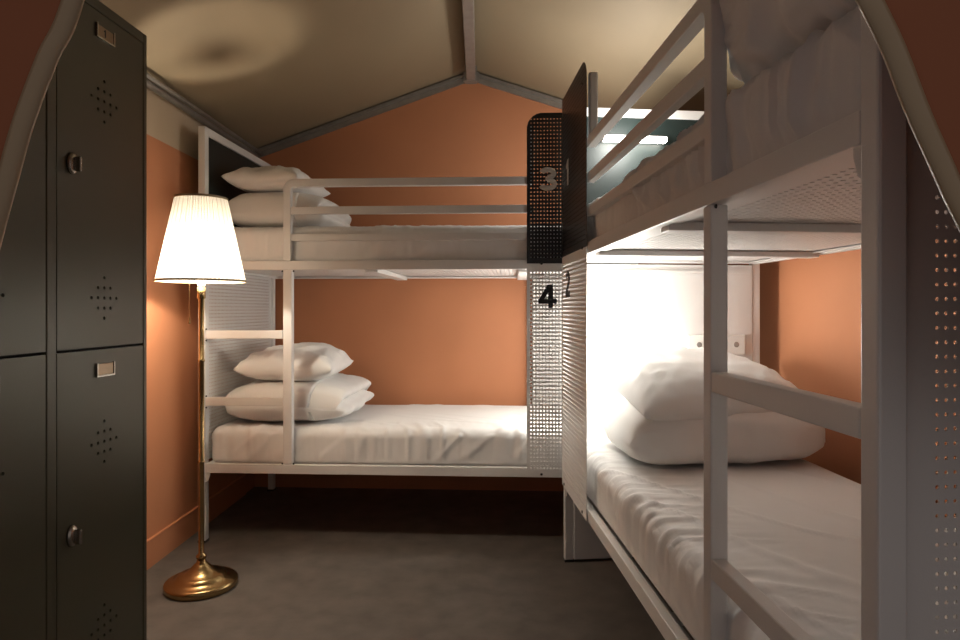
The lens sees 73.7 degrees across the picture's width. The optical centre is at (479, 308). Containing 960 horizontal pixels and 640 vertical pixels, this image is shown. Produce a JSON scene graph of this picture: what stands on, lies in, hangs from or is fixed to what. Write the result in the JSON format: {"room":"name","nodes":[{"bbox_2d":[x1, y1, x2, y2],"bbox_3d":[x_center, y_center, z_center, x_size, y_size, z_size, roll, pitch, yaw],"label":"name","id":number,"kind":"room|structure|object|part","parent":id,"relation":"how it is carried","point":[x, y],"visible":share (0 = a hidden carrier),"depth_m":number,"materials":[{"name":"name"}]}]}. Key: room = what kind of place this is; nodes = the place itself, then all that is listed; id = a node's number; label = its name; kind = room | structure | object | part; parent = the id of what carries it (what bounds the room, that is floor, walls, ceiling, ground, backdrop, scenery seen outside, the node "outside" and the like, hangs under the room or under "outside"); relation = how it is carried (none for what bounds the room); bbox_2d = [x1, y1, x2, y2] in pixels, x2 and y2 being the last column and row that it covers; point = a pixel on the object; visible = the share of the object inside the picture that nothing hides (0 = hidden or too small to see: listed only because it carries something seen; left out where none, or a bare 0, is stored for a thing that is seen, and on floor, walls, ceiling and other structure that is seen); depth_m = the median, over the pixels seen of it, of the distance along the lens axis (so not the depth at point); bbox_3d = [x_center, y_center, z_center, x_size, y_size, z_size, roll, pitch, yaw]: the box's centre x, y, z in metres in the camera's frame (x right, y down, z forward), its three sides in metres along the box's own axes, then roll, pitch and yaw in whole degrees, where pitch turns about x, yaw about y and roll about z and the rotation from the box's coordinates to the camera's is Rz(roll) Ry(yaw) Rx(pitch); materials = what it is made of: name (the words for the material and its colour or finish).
{"room":"dormitory","nodes":[
{"label":"dormitory","id":0,"kind":"room"},
{"bbox_2d":[147,88,253,538],"bbox_3d":[-1.487,0.068,2.350,0.012,2.165,3.600,0,0,1],"label":"wall","id":1,"kind":"structure","parent":0,"point":[172,134],"depth_m":3.03,"materials":[{"name":"orange paint"}]},
{"bbox_2d":[147,474,245,569],"bbox_3d":[-1.478,1.089,2.260,0.012,0.122,3.420,0,0,1],"label":"baseboard","id":2,"kind":"structure","parent":1,"relation":"attached to","point":[178,533],"depth_m":3.20,"materials":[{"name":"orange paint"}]},
{"bbox_2d":[147,73,262,156],"bbox_3d":[-1.447,-0.990,2.333,0.056,0.042,3.568,0,0,1],"label":"trim","id":3,"kind":"structure","parent":1,"relation":"attached to","point":[150,85],"depth_m":3.22,"materials":[{"name":"wood"}]},
{"bbox_2d":[147,487,693,639],"bbox_3d":[0.000,1.175,1.600,4.400,0.050,5.600,0,0,0],"label":"floor","id":4,"kind":"structure","parent":0,"point":[309,563],"depth_m":2.76,"materials":[{"name":"grey carpet"}]},
{"bbox_2d":[0,0,146,639],"bbox_3d":[-1.227,0.175,1.502,0.520,1.950,0.796,0,0,0],"label":"locker","id":5,"kind":"object","parent":4,"relation":"on","point":[73,251],"visible":0.98,"depth_m":1.59,"materials":[{"name":"grey metal"}]},
{"bbox_3d":[-1.016,0.541,1.298,0.016,0.872,0.347,0,0,3],"label":"door","id":6,"kind":"part","parent":5,"relation":"part of","materials":[{"name":"grey metal"}]},
{"bbox_3d":[-1.016,-0.335,1.298,0.016,0.868,0.347,0,0,3],"label":"door","id":7,"kind":"part","parent":5,"relation":"part of","materials":[{"name":"grey metal"}]},
{"bbox_3d":[-0.975,0.553,1.554,0.016,0.036,0.008,0,0,0],"label":"turn handle","id":8,"kind":"part","parent":5,"relation":"part of","materials":[{"name":"silver metal"}]},
{"bbox_3d":[-0.975,-0.352,1.554,0.016,0.036,0.008,0,0,0],"label":"turn handle","id":9,"kind":"part","parent":5,"relation":"part of","materials":[{"name":"silver metal"}]},
{"bbox_3d":[-0.995,0.541,1.681,0.016,0.872,0.347,0,0,3],"label":"door","id":10,"kind":"part","parent":5,"relation":"part of","materials":[{"name":"grey metal"}]},
{"bbox_3d":[-0.995,-0.335,1.681,0.016,0.868,0.347,0,0,3],"label":"door","id":11,"kind":"part","parent":5,"relation":"part of","materials":[{"name":"grey metal"}]},
{"bbox_3d":[-0.985,0.157,1.681,0.003,0.030,0.066,0,0,3],"label":"label plate","id":12,"kind":"part","parent":5,"relation":"part of","materials":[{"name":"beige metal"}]},
{"bbox_3d":[-0.985,-0.721,1.681,0.003,0.030,0.066,0,0,3],"label":"label plate","id":13,"kind":"part","parent":5,"relation":"part of","materials":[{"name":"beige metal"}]},
{"bbox_2d":[154,193,246,601],"bbox_3d":[-1.156,0.344,2.655,0.353,1.612,0.353,0,0,0],"label":"floor lamp","id":14,"kind":"object","parent":4,"relation":"on","point":[200,246],"visible":1,"depth_m":2.56,"materials":[{"name":"white fabric"}]},
{"bbox_3d":[-1.192,-0.036,2.625,0.010,0.197,0.010,0,0,0],"label":"pull chain","id":15,"kind":"part","parent":14,"relation":"part of","materials":[{"name":"gold metal"}]},
{"bbox_3d":[-1.156,-0.288,2.655,0.347,0.343,0.347,0,0,0],"label":"lamp shade","id":16,"kind":"part","parent":14,"relation":"part of","materials":[{"name":"fabric"}]},
{"bbox_3d":[-1.156,-0.458,2.655,0.209,0.009,0.209,0,0,0],"label":"shade trim","id":17,"kind":"part","parent":14,"relation":"part of","materials":[{"name":"white fabric"}]},
{"bbox_3d":[-1.156,-0.117,2.655,0.353,0.009,0.353,0,0,0],"label":"shade trim","id":18,"kind":"part","parent":14,"relation":"part of","materials":[{"name":"gold metal"}]},
{"bbox_3d":[-1.156,-0.135,2.655,0.060,0.077,0.060,0,0,0],"label":"bulb","id":19,"kind":"part","parent":14,"relation":"part of","materials":[{"name":"beige glass"}]},
{"bbox_2d":[198,113,637,542],"bbox_3d":[-0.293,0.107,3.551,2.142,2.085,0.946,0,0,3],"label":"bunk bed","id":20,"kind":"object","parent":4,"relation":"on","point":[218,156],"visible":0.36,"depth_m":3.11,"materials":[{"name":"white lacquered metal"}]},
{"bbox_3d":[-1.367,0.121,3.164,0.038,2.042,0.041,0,0,0],"label":"post","id":21,"kind":"part","parent":20,"relation":"part of","materials":[{"name":"white metal"}]},
{"bbox_3d":[-1.344,-0.568,3.610,0.016,0.584,0.852,0,0,3],"label":"headboard panel","id":22,"kind":"part","parent":20,"relation":"part of","materials":[{"name":"black paint"}]},
{"bbox_3d":[-1.344,0.254,3.610,0.002,1.003,0.852,0,0,3],"label":"headboard panel","id":23,"kind":"part","parent":20,"relation":"part of","materials":[{"name":"white metal"}]},
{"bbox_3d":[-1.311,-0.213,3.607,0.030,0.044,0.870,0,0,3],"label":"rail","id":24,"kind":"part","parent":20,"relation":"part of","materials":[{"name":"white metal"}]},
{"bbox_3d":[-1.321,0.121,4.057,0.038,2.042,0.041,0,0,0],"label":"post","id":25,"kind":"part","parent":20,"relation":"part of","materials":[{"name":"white"}]},
{"bbox_3d":[-0.316,0.782,3.120,2.068,0.045,0.062,0,0,3],"label":"rail","id":26,"kind":"part","parent":20,"relation":"part of","materials":[{"name":"white"}]},
{"bbox_2d":[211,404,561,466],"bbox_3d":[-0.298,0.682,3.551,2.075,0.209,0.890,0,0,3],"label":"mattress","id":27,"kind":"object","parent":20,"relation":"on","point":[413,434],"visible":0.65,"depth_m":3.15,"materials":[{"name":"white fabric"}]},
{"bbox_2d":[225,373,373,421],"bbox_3d":[-0.974,0.479,3.574,0.669,0.210,0.727,0,0,0],"label":"duvet","id":28,"kind":"object","parent":27,"relation":"on","point":[338,395],"visible":0.77,"depth_m":3.25,"materials":[{"name":"white fabric"}]},
{"bbox_2d":[233,342,352,380],"bbox_3d":[-1.001,0.288,3.526,0.501,0.200,0.561,0,0,0],"label":"pillow","id":29,"kind":"object","parent":28,"relation":"on","point":[313,361],"visible":0.88,"depth_m":3.29,"materials":[{"name":"white fabric"}]},
{"bbox_2d":[234,225,560,260],"bbox_3d":[-0.295,-0.314,3.552,2.070,0.208,0.876,0,0,3],"label":"mattress","id":30,"kind":"object","parent":20,"relation":"on","point":[254,243],"visible":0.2,"depth_m":3.13,"materials":[{"name":"white fabric"}]},
{"bbox_2d":[228,192,350,226],"bbox_3d":[-1.034,-0.518,3.587,0.560,0.205,0.703,0,0,0],"label":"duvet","id":31,"kind":"object","parent":30,"relation":"on","point":[265,209],"visible":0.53,"depth_m":3.26,"materials":[{"name":"white fabric"}]},
{"bbox_2d":[221,165,330,197],"bbox_3d":[-1.093,-0.684,3.490,0.400,0.149,0.520,0,0,5],"label":"pillow","id":32,"kind":"object","parent":31,"relation":"on","point":[266,178],"visible":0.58,"depth_m":3.27,"materials":[{"name":"white fabric"}]},
{"bbox_3d":[-0.353,-0.435,3.108,1.217,0.400,0.034,0,0,3],"label":"guard rail","id":33,"kind":"part","parent":20,"relation":"part of","materials":[{"name":"white metal"}]},
{"bbox_3d":[-0.271,-0.213,3.987,2.068,0.044,0.062,0,0,3],"label":"rail","id":34,"kind":"part","parent":20,"relation":"part of","materials":[{"name":"white metal"}]},
{"bbox_3d":[-0.316,-0.213,3.120,2.068,0.044,0.062,0,0,3],"label":"rail","id":35,"kind":"part","parent":20,"relation":"part of","materials":[{"name":"white metal"}]},
{"bbox_3d":[0.485,0.293,3.042,0.523,1.017,0.029,0,0,0],"label":"privacy panel","id":36,"kind":"part","parent":20,"relation":"part of","materials":[{"name":"white metal"}]},
{"bbox_3d":[0.485,-0.576,3.042,0.524,0.718,0.002,0,0,3],"label":"privacy panel","id":37,"kind":"part","parent":20,"relation":"part of","materials":[{"name":"black metal"}]},
{"bbox_3d":[0.542,0.285,3.944,0.438,0.940,0.004,0,0,3],"label":"wall panel","id":38,"kind":"part","parent":20,"relation":"part of","materials":[{"name":"white metal"}]},
{"bbox_2d":[562,0,959,639],"bbox_3d":[0.899,0.098,1.910,0.946,2.105,2.211,0,0,-3],"label":"bunk bed","id":39,"kind":"object","parent":4,"relation":"on","point":[805,198],"visible":0.84,"depth_m":1.28,"materials":[{"name":"light grey painted metal"},{"name":"black perforated metal"}]},
{"bbox_3d":[0.404,0.444,2.924,0.041,1.397,0.039,0,0,0],"label":"post","id":40,"kind":"part","parent":39,"relation":"part of","materials":[{"name":"white"}]},
{"bbox_3d":[0.390,0.283,2.676,0.002,1.037,0.518,0,0,-3],"label":"privacy panel","id":41,"kind":"part","parent":39,"relation":"part of","materials":[{"name":"white metal"}]},
{"bbox_3d":[0.390,-0.596,2.676,0.002,0.718,0.518,0,0,-3],"label":"privacy panel","id":42,"kind":"part","parent":39,"relation":"part of","materials":[{"name":"black metal"}]},
{"bbox_2d":[602,135,666,143],"bbox_3d":[0.705,-0.774,2.913,0.300,0.026,0.069,0,0,0],"label":"light","id":43,"kind":"object","parent":39,"relation":"attached to","point":[608,139],"depth_m":2.91,"materials":[{"name":"white"}]},
{"bbox_3d":[0.466,0.782,1.864,0.062,0.045,2.091,0,0,-3],"label":"rail","id":44,"kind":"part","parent":39,"relation":"part of","materials":[{"name":"white"}]},
{"bbox_3d":[0.849,-0.588,2.971,0.853,0.584,0.016,0,0,-6],"label":"headboard panel","id":45,"kind":"part","parent":39,"relation":"part of","materials":[{"name":"black paint"}]},
{"bbox_3d":[0.452,-0.455,1.867,0.034,0.400,1.170,0,0,-3],"label":"guard rail","id":46,"kind":"part","parent":39,"relation":"part of","materials":[{"name":"white"}]},
{"bbox_3d":[0.849,0.467,2.967,0.854,1.343,0.036,0,0,-6],"label":"headboard panel","id":47,"kind":"part","parent":39,"relation":"part of","materials":[{"name":"white"}]},
{"bbox_3d":[0.850,-0.169,2.944,0.839,0.014,0.007,0,0,-6],"label":"headboard trim","id":48,"kind":"part","parent":39,"relation":"part of","materials":[{"name":"white metal"}]},
{"bbox_3d":[0.848,-0.233,2.937,0.871,0.044,0.030,0,0,-6],"label":"rail","id":49,"kind":"part","parent":39,"relation":"part of","materials":[{"name":"white metal"}]},
{"bbox_2d":[687,335,744,354],"bbox_3d":[1.097,0.168,2.968,0.279,0.095,0.040,0,0,0],"label":"wall socket","id":50,"kind":"object","parent":39,"relation":"attached to","point":[736,343],"depth_m":2.97,"materials":[{"name":"white plastic"}]},
{"bbox_3d":[0.466,-0.233,1.864,0.062,0.044,2.091,0,0,-3],"label":"rail","id":51,"kind":"part","parent":39,"relation":"part of","materials":[{"name":"white metal"}]},
{"bbox_2d":[587,6,860,241],"bbox_3d":[0.893,-0.339,1.903,0.914,0.218,2.149,0,0,-3],"label":"mattress","id":52,"kind":"object","parent":39,"relation":"on","point":[817,85],"visible":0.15,"depth_m":1.07,"materials":[{"name":"white fabric"}]},
{"bbox_2d":[719,0,857,83],"bbox_3d":[0.880,-0.578,1.135,0.846,0.309,0.533,0,0,-7],"label":"pillow","id":53,"kind":"object","parent":52,"relation":"on","point":[758,33],"visible":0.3,"depth_m":1.14,"materials":[{"name":"white fabric"}]},
{"bbox_3d":[1.293,0.111,3.018,0.041,2.062,0.039,0,0,0],"label":"post","id":54,"kind":"part","parent":39,"relation":"part of","materials":[{"name":"white metal"}]},
{"bbox_2d":[587,438,955,639],"bbox_3d":[0.897,0.676,1.907,0.900,0.220,2.148,0,0,-3],"label":"mattress","id":55,"kind":"object","parent":39,"relation":"on","point":[794,526],"visible":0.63,"depth_m":1.74,"materials":[{"name":"white fabric"}]},
{"bbox_2d":[601,399,824,464],"bbox_3d":[0.906,0.466,2.573,0.767,0.231,0.543,0,0,-5],"label":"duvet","id":56,"kind":"object","parent":55,"relation":"on","point":[767,436],"visible":0.61,"depth_m":2.33,"materials":[{"name":"white fabric"}]},
{"bbox_2d":[590,346,797,420],"bbox_3d":[0.875,0.278,2.585,0.756,0.240,0.555,0,0,-13],"label":"pillow","id":57,"kind":"object","parent":56,"relation":"on","point":[662,383],"visible":0.73,"depth_m":2.41,"materials":[{"name":"white fabric"}]},
{"bbox_3d":[1.329,-0.233,1.955,0.062,0.044,2.091,0,0,-3],"label":"rail","id":58,"kind":"part","parent":39,"relation":"part of","materials":[{"name":"white metal"}]},
{"bbox_3d":[0.506,0.111,0.802,0.041,2.062,0.039,0,0,0],"label":"post","id":59,"kind":"part","parent":39,"relation":"part of","materials":[{"name":"white metal"}]},
{"bbox_3d":[0.951,0.243,0.849,0.852,1.023,0.002,0,0,-6],"label":"headboard panel","id":60,"kind":"part","parent":39,"relation":"part of","materials":[{"name":"white metal"}]},
{"bbox_2d":[99,0,744,150],"bbox_3d":[-0.028,-1.272,2.375,2.955,0.490,3.690,0,0,0],"label":"ceiling","id":61,"kind":"structure","parent":0,"point":[356,56],"depth_m":3.15,"materials":[{"name":"beige paint"}]},
{"bbox_2d":[260,83,703,405],"bbox_3d":[-0.020,-0.172,4.078,2.883,2.643,0.016,0,0,3],"label":"wall","id":62,"kind":"structure","parent":0,"point":[463,341],"depth_m":4.09,"materials":[{"name":"orange painted plaster"}]},
{"bbox_2d":[254,74,464,157],"bbox_3d":[-0.755,-1.238,4.110,1.404,0.537,0.050,0,0,3],"label":"trim","id":63,"kind":"structure","parent":62,"relation":"attached to","point":[456,81],"depth_m":4.09,"materials":[{"name":"grey painted wood"}]},
{"bbox_2d":[254,473,563,490],"bbox_3d":[-0.025,1.089,4.075,2.884,0.122,0.012,0,0,3],"label":"baseboard","id":64,"kind":"structure","parent":62,"relation":"attached to","point":[260,480],"depth_m":4.09,"materials":[{"name":"orange painted wood"}]},
{"bbox_2d":[242,0,678,119],"bbox_3d":[-0.069,-1.219,2.320,1.722,0.033,3.579,0,0,0],"label":"trim","id":65,"kind":"structure","parent":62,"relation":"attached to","point":[244,1],"depth_m":3.01,"materials":[{"name":"grey metal"}]},
{"bbox_2d":[462,0,478,83],"bbox_3d":[-0.055,-1.451,2.300,0.100,0.128,3.500,0,0,0],"label":"trim","id":66,"kind":"structure","parent":62,"relation":"attached to","point":[470,76],"depth_m":3.34,"materials":[{"name":"wood"}]},
{"bbox_2d":[477,74,561,108],"bbox_3d":[0.682,-1.235,4.038,1.479,0.544,0.050,0,0,3],"label":"trim","id":67,"kind":"structure","parent":62,"relation":"attached to","point":[491,82],"depth_m":4.04,"materials":[{"name":"metal"}]},
{"bbox_2d":[728,239,955,517],"bbox_3d":[1.420,0.067,2.278,0.001,2.165,3.456,0,0,0],"label":"wall","id":68,"kind":"structure","parent":0,"point":[810,308],"depth_m":2.65,"materials":[{"name":"orange paint"}]},
{"label":"wall","id":69,"kind":"structure","parent":0,"visible":0},
{"bbox_2d":[0,0,84,248],"bbox_3d":[-0.703,-0.415,0.755,0.808,1.130,0.094,0,0,-4],"label":"curtain","id":70,"kind":"object","parent":69,"relation":"attached to","point":[34,34],"visible":1,"depth_m":0.80,"materials":[{"name":"brown fabric"}]},
{"bbox_2d":[855,0,959,231],"bbox_3d":[0.632,-0.415,0.634,0.949,1.131,0.073,0,0,-6],"label":"curtain","id":71,"kind":"object","parent":69,"relation":"attached to","point":[918,41],"visible":1,"depth_m":0.60,"materials":[{"name":"brown fabric"}]}
]}

